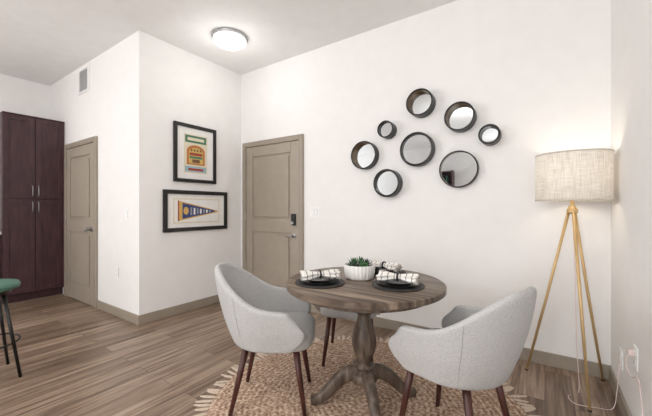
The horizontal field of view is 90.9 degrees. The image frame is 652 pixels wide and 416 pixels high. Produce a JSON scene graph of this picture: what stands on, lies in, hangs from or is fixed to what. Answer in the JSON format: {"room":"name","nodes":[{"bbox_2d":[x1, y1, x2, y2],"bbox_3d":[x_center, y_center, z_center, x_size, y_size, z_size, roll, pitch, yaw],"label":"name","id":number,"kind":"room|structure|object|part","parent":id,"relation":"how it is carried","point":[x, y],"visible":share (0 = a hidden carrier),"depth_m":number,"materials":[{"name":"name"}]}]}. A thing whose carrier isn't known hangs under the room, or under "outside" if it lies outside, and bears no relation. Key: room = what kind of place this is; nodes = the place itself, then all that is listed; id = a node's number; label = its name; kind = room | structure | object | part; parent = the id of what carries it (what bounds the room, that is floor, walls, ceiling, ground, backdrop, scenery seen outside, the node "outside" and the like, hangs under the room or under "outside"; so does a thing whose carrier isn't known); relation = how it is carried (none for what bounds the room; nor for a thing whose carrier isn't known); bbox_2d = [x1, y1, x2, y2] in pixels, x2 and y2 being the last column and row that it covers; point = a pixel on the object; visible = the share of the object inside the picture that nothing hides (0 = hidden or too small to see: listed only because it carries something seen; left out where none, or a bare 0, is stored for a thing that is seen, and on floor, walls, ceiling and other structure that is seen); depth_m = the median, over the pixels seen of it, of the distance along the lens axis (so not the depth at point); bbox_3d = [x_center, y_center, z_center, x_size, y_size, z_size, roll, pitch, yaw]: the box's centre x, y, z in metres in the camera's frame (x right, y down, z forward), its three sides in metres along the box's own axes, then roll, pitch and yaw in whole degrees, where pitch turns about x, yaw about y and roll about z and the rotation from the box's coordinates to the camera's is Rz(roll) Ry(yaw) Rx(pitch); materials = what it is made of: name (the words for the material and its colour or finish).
{"room":"dining room","nodes":[
{"label":"dining room","id":0,"kind":"room"},
{"bbox_2d":[0,74,49,118],"bbox_3d":[-5.157,-0.315,3.460,0.100,3.050,3.404,0,0,34],"label":"wall","id":1,"kind":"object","parent":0,"point":[17,95],"visible":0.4,"depth_m":4.60,"materials":[{"name":"paint"}]},
{"bbox_2d":[50,34,133,312],"bbox_3d":[-3.100,-0.315,4.177,2.690,3.050,0.100,0,0,34],"label":"wall","id":2,"kind":"structure","parent":0,"point":[105,111],"depth_m":3.69,"materials":[{"name":"paint"}]},
{"bbox_2d":[64,145,66,295],"bbox_3d":[-3.593,0.170,4.435,0.065,2.080,0.030,0,0,34],"label":"door frame","id":3,"kind":"structure","parent":2,"relation":"attached to","point":[65,149],"depth_m":4.41,"materials":[{"name":"beige wood"}]},
{"bbox_2d":[66,137,92,285],"bbox_3d":[-3.194,0.052,4.163,0.902,1.845,0.030,0,0,34],"label":"door","id":4,"kind":"structure","parent":2,"relation":"in","point":[80,168],"depth_m":4.13,"materials":[{"name":"beige wood"}]},
{"bbox_3d":[-3.193,-0.261,4.164,0.584,0.751,0.015,0,0,34],"label":"raised panel","id":5,"kind":"part","parent":4,"relation":"part of","materials":[{"name":"beige wood"}]},
{"bbox_3d":[-3.193,0.660,4.164,0.584,0.630,0.015,0,0,34],"label":"raised panel","id":6,"kind":"part","parent":4,"relation":"part of","materials":[{"name":"beige wood"}]},
{"bbox_2d":[71,154,89,288],"bbox_3d":[-3.187,0.201,4.173,0.894,2.003,0.006,0,0,34],"label":"slab","id":7,"kind":"object","parent":2,"relation":"attached to","point":[88,155],"visible":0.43,"depth_m":4.17,"materials":[{"name":"beige wood"}]},
{"bbox_2d":[67,149,70,296],"bbox_3d":[-3.512,0.201,4.382,0.120,2.003,0.014,0,0,34],"label":"stile","id":8,"kind":"object","parent":7,"relation":"attached to","point":[68,150],"visible":1,"depth_m":4.37,"materials":[{"name":"beige wood"}]},
{"bbox_2d":[70,283,89,304],"bbox_3d":[-3.192,1.106,4.164,0.654,0.192,0.014,0,0,34],"label":"rail","id":9,"kind":"object","parent":7,"relation":"attached to","point":[80,293],"visible":1,"depth_m":4.14,"materials":[{"name":"beige wood"}]},
{"bbox_2d":[70,219,89,232],"bbox_3d":[-3.192,0.230,4.164,0.654,0.160,0.014,0,0,34],"label":"rail","id":10,"kind":"object","parent":7,"relation":"attached to","point":[77,225],"visible":1,"depth_m":4.15,"materials":[{"name":"beige wood"}]},
{"bbox_2d":[70,144,89,157],"bbox_3d":[-3.192,-0.736,4.164,0.654,0.130,0.014,0,0,34],"label":"rail","id":11,"kind":"object","parent":7,"relation":"attached to","point":[82,150],"visible":1,"depth_m":4.14,"materials":[{"name":"beige wood"}]},
{"bbox_2d":[90,143,92,305],"bbox_3d":[-2.873,0.201,3.946,0.120,2.003,0.014,0,0,34],"label":"stile","id":12,"kind":"object","parent":7,"relation":"attached to","point":[91,144],"visible":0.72,"depth_m":3.94,"materials":[{"name":"beige wood"}]},
{"bbox_2d":[84,227,92,231],"bbox_3d":[-2.899,0.260,3.907,0.060,0.060,0.080,0,0,34],"label":"rose","id":13,"kind":"object","parent":12,"relation":"attached to","point":[86,229],"visible":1,"depth_m":3.88,"materials":[{"name":"metal"}]},
{"bbox_2d":[78,65,88,94],"bbox_3d":[-3.104,-1.635,4.110,0.320,0.320,0.016,0,0,34],"label":"air vent","id":14,"kind":"object","parent":2,"relation":"in","point":[83,74],"visible":1,"depth_m":4.11,"materials":[{"name":"white plastic"}]},
{"bbox_3d":[-3.226,-1.635,4.193,0.025,0.270,0.016,0,0,34],"label":"frame","id":15,"kind":"part","parent":14,"relation":"part of","materials":[{"name":"white plastic"}]},
{"bbox_3d":[-3.104,-1.488,4.110,0.320,0.025,0.016,0,0,34],"label":"frame","id":16,"kind":"part","parent":14,"relation":"part of","materials":[{"name":"white plastic"}]},
{"bbox_3d":[-2.982,-1.635,4.027,0.025,0.270,0.016,0,0,34],"label":"frame","id":17,"kind":"part","parent":14,"relation":"part of","materials":[{"name":"white plastic"}]},
{"bbox_2d":[93,136,97,307],"bbox_3d":[-2.794,0.170,3.890,0.065,2.080,0.030,0,0,34],"label":"door frame","id":18,"kind":"structure","parent":2,"relation":"attached to","point":[95,138],"depth_m":3.87,"materials":[{"name":"beige wood"}]},
{"bbox_2d":[115,267,118,277],"bbox_3d":[-2.342,0.720,3.593,0.072,0.116,0.012,0,0,34],"label":"wall outlet","id":19,"kind":"object","parent":2,"relation":"attached to","point":[116,268],"visible":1,"depth_m":3.58,"materials":[{"name":"white plastic"}]},
{"bbox_2d":[97,300,138,324],"bbox_3d":[-2.351,1.160,3.597,0.998,0.100,0.014,0,0,34],"label":"baseboard","id":20,"kind":"structure","parent":2,"relation":"attached to","point":[126,315],"depth_m":3.55,"materials":[{"name":"beige wood"}]},
{"bbox_2d":[125,209,128,218],"bbox_3d":[-2.144,0.065,3.458,0.072,0.116,0.012,0,0,34],"label":"light switch","id":21,"kind":"object","parent":2,"relation":"attached to","point":[126,210],"visible":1,"depth_m":3.45,"materials":[{"name":"white plastic"}]},
{"bbox_2d":[134,30,240,314],"bbox_3d":[-1.583,-0.315,3.900,0.130,3.050,1.351,0,0,34],"label":"wall","id":22,"kind":"structure","parent":0,"point":[171,82],"depth_m":3.69,"materials":[{"name":"paint"}]},
{"bbox_3d":[-1.705,-0.643,3.632,0.030,0.603,0.040,0,0,34],"label":"frame","id":23,"kind":"part","parent":22,"relation":"part of","materials":[{"name":"black wood"}]},
{"bbox_2d":[138,295,219,324],"bbox_3d":[-1.552,1.160,3.870,0.014,0.100,1.365,0,0,34],"label":"baseboard","id":24,"kind":"structure","parent":22,"relation":"attached to","point":[163,313],"depth_m":3.64,"materials":[{"name":"beige wood"}]},
{"bbox_3d":[-1.558,-0.643,3.847,0.030,0.683,0.560,0,0,34],"label":"framed poster","id":25,"kind":"part","parent":22,"relation":"part of","materials":[{"name":"multicoloured paper"}]},
{"bbox_3d":[-1.558,-0.965,3.847,0.030,0.040,0.560,0,0,34],"label":"frame","id":26,"kind":"part","parent":22,"relation":"part of","materials":[{"name":"black wood"}]},
{"bbox_3d":[-1.558,-0.322,3.847,0.030,0.040,0.560,0,0,34],"label":"frame","id":27,"kind":"part","parent":22,"relation":"part of","materials":[{"name":"black wood"}]},
{"bbox_2d":[163,189,226,232],"bbox_3d":[-1.544,0.033,3.868,0.030,0.475,0.850,0,0,34],"label":"framed picture","id":28,"kind":"object","parent":22,"relation":"attached to","point":[183,210],"visible":1,"depth_m":3.82,"materials":[{"name":"black metal"}]},
{"bbox_3d":[-1.771,0.033,3.535,0.030,0.385,0.045,0,0,34],"label":"frame","id":29,"kind":"part","parent":28,"relation":"part of","materials":[{"name":"black wood"}]},
{"bbox_3d":[-1.544,-0.182,3.868,0.030,0.045,0.850,0,0,34],"label":"frame","id":30,"kind":"part","parent":28,"relation":"part of","materials":[{"name":"black wood"}]},
{"bbox_3d":[-1.544,0.247,3.868,0.030,0.045,0.850,0,0,34],"label":"frame","id":31,"kind":"part","parent":28,"relation":"part of","materials":[{"name":"black wood"}]},
{"bbox_2d":[173,198,218,223],"bbox_3d":[-1.545,0.033,3.869,0.001,0.290,0.620,0,0,34],"label":"print","id":32,"kind":"object","parent":28,"relation":"attached to","point":[185,210],"depth_m":3.85},
{"bbox_3d":[-1.317,0.033,4.200,0.030,0.385,0.045,0,0,34],"label":"frame","id":33,"kind":"part","parent":28,"relation":"part of","materials":[{"name":"black wood"}]},
{"bbox_2d":[184,133,206,174],"bbox_3d":[-1.559,-0.643,3.848,0.001,0.460,0.310,0,0,34],"label":"print","id":34,"kind":"object","parent":22,"relation":"attached to","point":[195,144],"depth_m":3.84},
{"bbox_3d":[-1.411,-0.643,4.062,0.030,0.603,0.040,0,0,34],"label":"frame","id":35,"kind":"part","parent":22,"relation":"part of","materials":[{"name":"black wood"}]},
{"bbox_2d":[0,0,456,85],"bbox_3d":[-2.666,-1.890,1.216,6.745,0.100,7.205,0,0,34],"label":"ceiling","id":36,"kind":"structure","parent":0,"point":[44,42],"depth_m":3.22,"materials":[{"name":"paint"}]},
{"bbox_2d":[211,27,247,50],"bbox_3d":[-1.034,-1.786,3.453,0.380,0.108,0.380,0,0,34],"label":"ceiling light","id":37,"kind":"object","parent":36,"relation":"attached to","point":[230,39],"depth_m":3.36,"materials":[{"name":"white glass"}]},
{"bbox_2d":[0,293,621,415],"bbox_3d":[-2.666,1.260,1.216,6.745,0.100,7.205,0,0,34],"label":"floor","id":38,"kind":"structure","parent":0,"point":[76,358],"depth_m":2.42,"materials":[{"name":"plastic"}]},
{"bbox_2d":[0,231,1,296],"bbox_3d":[-5.001,0.750,3.054,0.610,0.920,2.630,0,0,34],"label":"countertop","id":39,"kind":"structure","parent":38,"relation":"on","point":[0,231],"depth_m":4.00,"materials":[{"name":"stone"}]},
{"bbox_2d":[0,279,21,377],"bbox_3d":[-2.420,0.871,2.256,0.402,0.682,0.402,0,0,41],"label":"bar stool","id":40,"kind":"object","parent":38,"relation":"on","point":[6,285],"visible":1,"depth_m":2.29,"materials":[{"name":"black metal"}]},
{"bbox_3d":[-2.452,0.902,2.434,0.024,0.619,0.127,0,0,-10],"label":"leg","id":41,"kind":"part","parent":40,"relation":"part of","materials":[{"name":"black metal"}]},
{"bbox_3d":[-2.420,0.557,2.256,0.400,0.055,0.400,0,0,14],"label":"seat","id":42,"kind":"part","parent":40,"relation":"part of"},
{"bbox_2d":[0,111,64,303],"bbox_3d":[-4.071,0.003,4.396,0.633,2.415,0.625,0,0,34],"label":"pantry cabinet","id":43,"kind":"object","parent":38,"relation":"on","point":[31,147],"visible":0.99,"depth_m":4.21,"materials":[{"name":"wood"}]},
{"bbox_3d":[-3.996,-0.655,4.008,0.010,1.060,0.060,0,0,34],"label":"door","id":44,"kind":"part","parent":43,"relation":"part of","materials":[{"name":"brown wood"}]},
{"bbox_3d":[-3.996,0.490,4.008,0.010,1.210,0.060,0,0,34],"label":"door","id":45,"kind":"part","parent":43,"relation":"part of","materials":[{"name":"brown wood"}]},
{"bbox_3d":[-3.937,0.490,4.115,0.012,1.210,0.304,0,0,34],"label":"door","id":46,"kind":"part","parent":43,"relation":"part of","materials":[{"name":"brown wood"}]},
{"bbox_3d":[-3.937,-0.655,4.115,0.012,1.060,0.304,0,0,34],"label":"door","id":47,"kind":"part","parent":43,"relation":"part of","materials":[{"name":"brown wood"}]},
{"bbox_3d":[-3.927,-1.155,4.109,0.010,0.060,0.184,0,0,34],"label":"door","id":48,"kind":"part","parent":43,"relation":"part of","materials":[{"name":"brown wood"}]},
{"bbox_3d":[-3.927,-0.085,4.109,0.010,0.060,0.184,0,0,34],"label":"door","id":49,"kind":"part","parent":43,"relation":"part of","materials":[{"name":"brown wood"}]},
{"bbox_3d":[-3.927,-0.155,4.109,0.010,0.060,0.184,0,0,34],"label":"door","id":50,"kind":"part","parent":43,"relation":"part of","materials":[{"name":"brown wood"}]},
{"bbox_3d":[-3.927,1.065,4.109,0.010,0.060,0.184,0,0,34],"label":"door","id":51,"kind":"part","parent":43,"relation":"part of","materials":[{"name":"brown wood"}]},
{"bbox_3d":[-3.858,-0.655,4.210,0.010,1.060,0.060,0,0,34],"label":"door","id":52,"kind":"part","parent":43,"relation":"part of","materials":[{"name":"brown wood"}]},
{"bbox_3d":[-3.858,0.490,4.210,0.010,1.210,0.060,0,0,34],"label":"door","id":53,"kind":"part","parent":43,"relation":"part of","materials":[{"name":"brown wood"}]},
{"bbox_3d":[-4.083,-1.198,4.404,0.605,0.015,0.625,0,0,34],"label":"crown","id":54,"kind":"part","parent":43,"relation":"part of","materials":[{"name":"brown wood"}]},
{"bbox_3d":[-3.820,-0.655,4.266,0.010,1.060,0.060,0,0,34],"label":"door","id":55,"kind":"part","parent":43,"relation":"part of","materials":[{"name":"brown wood"}]},
{"bbox_3d":[-3.820,0.490,4.266,0.010,1.210,0.060,0,0,34],"label":"door","id":56,"kind":"part","parent":43,"relation":"part of","materials":[{"name":"brown wood"}]},
{"bbox_3d":[-3.760,-0.655,4.373,0.012,1.060,0.304,0,0,34],"label":"door","id":57,"kind":"part","parent":43,"relation":"part of","materials":[{"name":"brown wood"}]},
{"bbox_3d":[-3.760,0.490,4.373,0.012,1.210,0.304,0,0,34],"label":"door","id":58,"kind":"part","parent":43,"relation":"part of","materials":[{"name":"brown wood"}]},
{"bbox_3d":[-3.751,-0.085,4.367,0.010,0.060,0.184,0,0,34],"label":"door","id":59,"kind":"part","parent":43,"relation":"part of","materials":[{"name":"brown wood"}]},
{"bbox_3d":[-3.751,-0.155,4.367,0.010,0.060,0.184,0,0,34],"label":"door","id":60,"kind":"part","parent":43,"relation":"part of","materials":[{"name":"brown wood"}]},
{"bbox_3d":[-3.751,-1.155,4.367,0.010,0.060,0.184,0,0,34],"label":"door","id":61,"kind":"part","parent":43,"relation":"part of","materials":[{"name":"brown wood"}]},
{"bbox_3d":[-3.751,1.065,4.367,0.010,0.060,0.184,0,0,34],"label":"door","id":62,"kind":"part","parent":43,"relation":"part of","materials":[{"name":"brown wood"}]},
{"bbox_3d":[-3.682,-0.655,4.468,0.010,1.060,0.060,0,0,34],"label":"door","id":63,"kind":"part","parent":43,"relation":"part of","materials":[{"name":"brown wood"}]},
{"bbox_3d":[-3.682,0.490,4.468,0.010,1.210,0.060,0,0,34],"label":"door","id":64,"kind":"part","parent":43,"relation":"part of","materials":[{"name":"brown wood"}]},
{"bbox_2d":[193,335,538,415],"bbox_3d":[0.237,1.204,2.001,2.097,0.011,2.088,0,0,34],"label":"jute rug","id":65,"kind":"object","parent":38,"relation":"on","point":[271,389],"visible":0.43,"depth_m":2.07,"materials":[{"name":"beige wicker"}]},
{"bbox_2d":[214,262,315,415],"bbox_3d":[-0.379,0.774,2.029,0.624,0.844,0.570,0,0,1],"label":"dining chair","id":66,"kind":"object","parent":65,"relation":"on","point":[260,316],"visible":0.94,"depth_m":1.85,"materials":[{"name":"grey fabric"}]},
{"bbox_3d":[-0.503,0.996,1.869,0.127,0.401,0.040,0,0,-30],"label":"leg","id":67,"kind":"part","parent":66,"relation":"part of","materials":[{"name":"brown wood"}]},
{"bbox_3d":[-0.496,0.996,2.195,0.127,0.401,0.040,0,0,33],"label":"leg","id":68,"kind":"part","parent":66,"relation":"part of","materials":[{"name":"brown wood"}]},
{"bbox_3d":[-0.154,0.996,1.863,0.106,0.400,0.039,0,0,39],"label":"leg","id":69,"kind":"part","parent":66,"relation":"part of","materials":[{"name":"brown wood"}]},
{"bbox_3d":[-0.147,0.996,2.184,0.106,0.400,0.039,0,0,-37],"label":"leg","id":70,"kind":"part","parent":66,"relation":"part of","materials":[{"name":"brown wood"}]},
{"bbox_2d":[314,305,380,365],"bbox_3d":[0.204,0.878,2.635,0.566,0.636,0.589,0,0,10],"label":"dining chair","id":71,"kind":"object","parent":65,"relation":"on","point":[331,315],"visible":0.05,"depth_m":2.42,"materials":[{"name":"grey fabric"}]},
{"bbox_3d":[0.008,0.996,2.457,0.106,0.400,0.039,0,0,-42],"label":"leg","id":72,"kind":"part","parent":71,"relation":"part of","materials":[{"name":"brown wood"}]},
{"bbox_3d":[0.068,0.996,2.801,0.040,0.401,0.127,0,0,-21],"label":"leg","id":73,"kind":"part","parent":71,"relation":"part of","materials":[{"name":"brown wood"}]},
{"bbox_2d":[320,307,376,318],"bbox_3d":[0.194,0.767,2.581,0.450,0.114,0.481,0,0,10],"label":"seat cushion","id":74,"kind":"object","parent":71,"relation":"on","point":[329,313],"depth_m":2.36,"materials":[{"name":"grey fabric"}]},
{"bbox_2d":[286,267,446,415],"bbox_3d":[0.237,0.822,2.000,0.962,0.744,0.962,0,0,34],"label":"dining table","id":75,"kind":"object","parent":65,"relation":"on","point":[362,298],"visible":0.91,"depth_m":1.83,"materials":[{"name":"brown wood"}]},
{"bbox_2d":[295,269,344,288],"bbox_3d":[-0.036,0.410,1.930,0.300,0.078,0.300,0,0,-16],"label":"place setting","id":76,"kind":"object","parent":75,"relation":"on","point":[330,278],"visible":1,"depth_m":1.89,"materials":[{"name":"white fabric"}]},
{"bbox_3d":[-0.036,0.434,1.930,0.244,0.014,0.244,0,0,-16],"label":"dinner plate","id":77,"kind":"part","parent":76,"relation":"part of","materials":[{"name":"black ceramic"}]},
{"bbox_3d":[-0.036,0.427,1.930,0.182,0.017,0.182,0,0,-16],"label":"salad plate","id":78,"kind":"part","parent":76,"relation":"part of","materials":[{"name":"ceramic"}]},
{"bbox_2d":[344,256,374,280],"bbox_3d":[0.215,0.381,2.060,0.202,0.137,0.200,0,0,34],"label":"succulent planter","id":79,"kind":"object","parent":75,"relation":"on","point":[357,270],"visible":1,"depth_m":1.99,"materials":[{"name":"white ceramic"}]},
{"bbox_2d":[370,259,405,275],"bbox_3d":[0.405,0.410,2.240,0.300,0.078,0.300,0,0,44],"label":"place setting","id":80,"kind":"object","parent":75,"relation":"on","point":[390,267],"visible":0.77,"depth_m":2.19,"materials":[{"name":"white fabric"}]},
{"bbox_3d":[0.405,0.427,2.240,0.182,0.017,0.182,0,0,44],"label":"salad plate","id":81,"kind":"part","parent":80,"relation":"part of","materials":[{"name":"ceramic"}]},
{"bbox_2d":[372,270,424,291],"bbox_3d":[0.417,0.410,1.860,0.300,0.078,0.300,0,0,26],"label":"place setting","id":82,"kind":"object","parent":75,"relation":"on","point":[389,281],"visible":1,"depth_m":1.82,"materials":[{"name":"white fabric"}]},
{"bbox_3d":[0.417,0.427,1.860,0.182,0.017,0.182,0,0,26],"label":"salad plate","id":83,"kind":"part","parent":82,"relation":"part of","materials":[{"name":"black ceramic"}]},
{"bbox_3d":[0.417,0.434,1.860,0.244,0.014,0.244,0,0,26],"label":"dinner plate","id":84,"kind":"part","parent":82,"relation":"part of","materials":[{"name":"black ceramic"}]},
{"bbox_2d":[388,286,536,415],"bbox_3d":[0.695,0.774,1.621,0.570,0.844,0.624,0,0,-39],"label":"dining chair","id":85,"kind":"object","parent":65,"relation":"on","point":[474,348],"visible":1,"depth_m":1.40,"materials":[{"name":"grey fabric"}]},
{"bbox_3d":[0.426,0.996,1.700,0.106,0.400,0.039,0,0,13],"label":"leg","id":86,"kind":"part","parent":85,"relation":"part of","materials":[{"name":"brown wood"}]},
{"bbox_3d":[0.677,0.996,1.901,0.039,0.400,0.106,0,0,-1],"label":"leg","id":87,"kind":"part","parent":85,"relation":"part of","materials":[{"name":"brown wood"}]},
{"bbox_3d":[0.643,0.996,1.426,0.040,0.401,0.127,0,0,-7],"label":"leg","id":88,"kind":"part","parent":85,"relation":"part of","materials":[{"name":"brown wood"}]},
{"bbox_3d":[0.897,0.996,1.630,0.127,0.401,0.040,0,0,20],"label":"leg","id":89,"kind":"part","parent":85,"relation":"part of","materials":[{"name":"brown wood"}]},
{"bbox_2d":[525,148,619,411],"bbox_3d":[1.632,0.430,2.170,0.498,1.596,0.520,0,0,34],"label":"floor lamp","id":90,"kind":"object","parent":38,"relation":"on","point":[573,175],"visible":0.97,"depth_m":2.05,"materials":[{"name":"linen"},{"name":"light natural wood"}]},
{"bbox_3d":[1.588,0.595,2.300,0.020,1.225,0.282,0,0,-41],"label":"leg","id":91,"kind":"part","parent":90,"relation":"part of","materials":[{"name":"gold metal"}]},
{"bbox_3d":[1.681,-0.208,2.191,0.424,0.313,0.424,0,0,34],"label":"lamp shade","id":92,"kind":"part","parent":90,"relation":"part of","materials":[{"name":"white fabric"}]},
{"bbox_3d":[1.624,0.595,2.046,0.020,1.225,0.306,0,0,21],"label":"leg","id":93,"kind":"part","parent":90,"relation":"part of","materials":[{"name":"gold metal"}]},
{"bbox_3d":[1.816,0.595,2.222,0.274,1.225,0.020,0,0,-13],"label":"leg","id":94,"kind":"part","parent":90,"relation":"part of","materials":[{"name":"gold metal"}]},
{"bbox_3d":[1.630,0.629,2.028,0.221,1.198,0.270,0,0,-22],"label":"cord","id":95,"kind":"part","parent":90,"relation":"part of","materials":[{"name":"white plastic"}]},
{"bbox_2d":[625,349,642,415],"bbox_3d":[1.315,0.969,1.327,0.036,0.488,0.815,0,0,37],"label":"power cable","id":96,"kind":"object","parent":38,"relation":"on","point":[630,352],"visible":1,"depth_m":1.59,"materials":[{"name":"white plastic"}]},
{"bbox_2d":[241,0,610,364],"bbox_3d":[0.447,-0.315,3.393,4.055,3.050,0.100,0,0,34],"label":"wall","id":97,"kind":"structure","parent":0,"point":[537,71],"depth_m":2.80,"materials":[{"name":"paint"}]},
{"bbox_2d":[242,143,245,269],"bbox_3d":[-1.108,0.165,4.375,0.065,2.090,0.030,0,0,34],"label":"door frame","id":98,"kind":"structure","parent":97,"relation":"attached to","point":[243,144],"depth_m":4.37,"materials":[{"name":"beige wood"}]},
{"bbox_2d":[246,134,297,286],"bbox_3d":[-0.703,0.048,4.099,0.916,1.855,0.030,0,0,34],"label":"door","id":99,"kind":"structure","parent":97,"relation":"in","point":[271,198],"depth_m":4.08,"materials":[{"name":"beige wood"}]},
{"bbox_3d":[-0.702,-0.266,4.100,0.598,0.761,0.015,0,0,34],"label":"raised panel","id":100,"kind":"part","parent":99,"relation":"part of","materials":[{"name":"beige wood"}]},
{"bbox_3d":[-0.702,0.660,4.100,0.598,0.630,0.015,0,0,34],"label":"raised panel","id":101,"kind":"part","parent":99,"relation":"part of","materials":[{"name":"beige wood"}]},
{"bbox_2d":[253,152,290,287],"bbox_3d":[-0.696,0.196,4.109,0.908,2.013,0.006,0,0,34],"label":"slab","id":102,"kind":"object","parent":97,"relation":"attached to","point":[288,153],"visible":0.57,"depth_m":4.04,"materials":[{"name":"beige wood"}]},
{"bbox_2d":[246,147,252,274],"bbox_3d":[-1.027,0.196,4.322,0.120,2.013,0.014,0,0,34],"label":"stile","id":103,"kind":"object","parent":102,"relation":"attached to","point":[249,151],"visible":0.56,"depth_m":4.32,"materials":[{"name":"beige wood"}]},
{"bbox_2d":[253,219,290,232],"bbox_3d":[-0.701,0.230,4.100,0.668,0.160,0.014,0,0,34],"label":"rail","id":104,"kind":"object","parent":102,"relation":"attached to","point":[260,225],"visible":0.91,"depth_m":4.08,"materials":[{"name":"beige wood"}]},
{"bbox_2d":[253,142,290,156],"bbox_3d":[-0.701,-0.746,4.100,0.668,0.130,0.014,0,0,34],"label":"rail","id":105,"kind":"object","parent":102,"relation":"attached to","point":[285,147],"visible":1,"depth_m":4.08,"materials":[{"name":"beige wood"}]},
{"bbox_2d":[291,140,297,276],"bbox_3d":[-0.376,0.196,3.878,0.120,2.013,0.014,0,0,34],"label":"stile","id":106,"kind":"object","parent":102,"relation":"attached to","point":[294,144],"visible":0.53,"depth_m":3.87,"materials":[{"name":"beige wood"}]},
{"bbox_2d":[291,214,295,225],"bbox_3d":[-0.392,0.140,3.863,0.060,0.140,0.030,0,0,34],"label":"keypad lock","id":107,"kind":"object","parent":106,"relation":"attached to","point":[293,216],"visible":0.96,"depth_m":3.85,"materials":[{"name":"black metal"}]},
{"bbox_2d":[298,134,303,272],"bbox_3d":[-0.297,0.165,3.822,0.065,2.090,0.030,0,0,34],"label":"door frame","id":108,"kind":"structure","parent":97,"relation":"attached to","point":[300,136],"depth_m":3.81,"materials":[{"name":"beige wood"}]},
{"bbox_2d":[310,207,319,216],"bbox_3d":[-0.131,0.046,3.720,0.148,0.116,0.012,0,0,34],"label":"light switch","id":109,"kind":"object","parent":97,"relation":"attached to","point":[314,211],"visible":1,"depth_m":3.71,"materials":[{"name":"white plastic"}]},
{"bbox_2d":[351,141,378,169],"bbox_3d":[0.400,-0.542,3.315,0.286,0.286,0.082,0,0,34],"label":"wall mirror","id":110,"kind":"object","parent":97,"relation":"attached to","point":[365,154],"visible":1,"depth_m":3.33,"materials":[{"name":"black metal"}]},
{"bbox_2d":[377,120,396,138],"bbox_3d":[0.602,-0.769,3.165,0.166,0.166,0.102,0,0,34],"label":"wall mirror","id":111,"kind":"object","parent":97,"relation":"attached to","point":[386,129],"visible":1,"depth_m":3.15,"materials":[{"name":"black metal"}]},
{"bbox_2d":[373,169,402,196],"bbox_3d":[0.610,-0.244,3.166,0.273,0.273,0.092,0,0,34],"label":"wall mirror","id":112,"kind":"object","parent":97,"relation":"attached to","point":[387,182],"visible":1,"depth_m":3.15,"materials":[{"name":"black metal"}]},
{"bbox_2d":[400,132,434,166],"bbox_3d":[0.855,-0.548,3.010,0.316,0.316,0.072,0,0,34],"label":"wall mirror","id":113,"kind":"object","parent":97,"relation":"attached to","point":[417,149],"visible":1,"depth_m":3.00,"materials":[{"name":"black metal"}]},
{"bbox_2d":[406,88,435,117],"bbox_3d":[0.878,-0.970,2.977,0.247,0.247,0.102,0,0,34],"label":"wall mirror","id":114,"kind":"object","parent":97,"relation":"attached to","point":[421,102],"visible":1,"depth_m":2.98,"materials":[{"name":"black metal"}]},
{"bbox_2d":[439,150,478,187],"bbox_3d":[1.162,-0.339,2.813,0.322,0.322,0.052,0,0,34],"label":"wall mirror","id":115,"kind":"object","parent":97,"relation":"attached to","point":[457,169],"visible":1,"depth_m":2.81,"materials":[{"name":"black metal"}]},
{"bbox_2d":[310,304,610,378],"bbox_3d":[0.871,1.160,3.035,2.752,0.100,0.014,0,0,34],"label":"baseboard","id":116,"kind":"structure","parent":97,"relation":"attached to","point":[540,357],"depth_m":2.46,"materials":[{"name":"beige wood"}]},
{"bbox_2d":[444,101,476,132],"bbox_3d":[1.164,-0.786,2.782,0.248,0.248,0.102,0,0,34],"label":"wall mirror","id":117,"kind":"object","parent":97,"relation":"attached to","point":[460,117],"visible":1,"depth_m":2.79,"materials":[{"name":"black metal"}]},
{"bbox_2d":[478,124,501,145],"bbox_3d":[1.354,-0.602,2.652,0.163,0.163,0.102,0,0,34],"label":"wall mirror","id":118,"kind":"object","parent":97,"relation":"attached to","point":[489,134],"visible":1,"depth_m":2.64,"materials":[{"name":"black metal"}]},
{"bbox_2d":[611,0,651,415],"bbox_3d":[0.079,-0.315,-0.656,0.100,3.050,7.005,0,0,34],"label":"wall","id":119,"kind":"structure","parent":0,"point":[631,20],"depth_m":1.73,"materials":[{"name":"paint"}]},
{"bbox_2d":[609,366,631,415],"bbox_3d":[0.028,1.160,-0.630,0.014,0.100,6.991,0,0,34],"label":"baseboard","id":120,"kind":"structure","parent":119,"relation":"attached to","point":[621,401],"depth_m":1.96,"materials":[{"name":"beige wood"}]},
{"bbox_2d":[619,347,622,369],"bbox_3d":[1.784,0.910,1.942,0.012,0.116,0.072,0,0,34],"label":"wall outlet","id":121,"kind":"object","parent":119,"relation":"attached to","point":[620,348],"visible":0.96,"depth_m":1.92,"materials":[{"name":"white plastic"}]},
{"bbox_2d":[633,344,638,371],"bbox_3d":[1.570,0.760,1.629,0.012,0.116,0.072,0,0,34],"label":"wall outlet","id":122,"kind":"object","parent":119,"relation":"attached to","point":[636,350],"visible":0.99,"depth_m":1.60,"materials":[{"name":"white plastic"}]}
]}

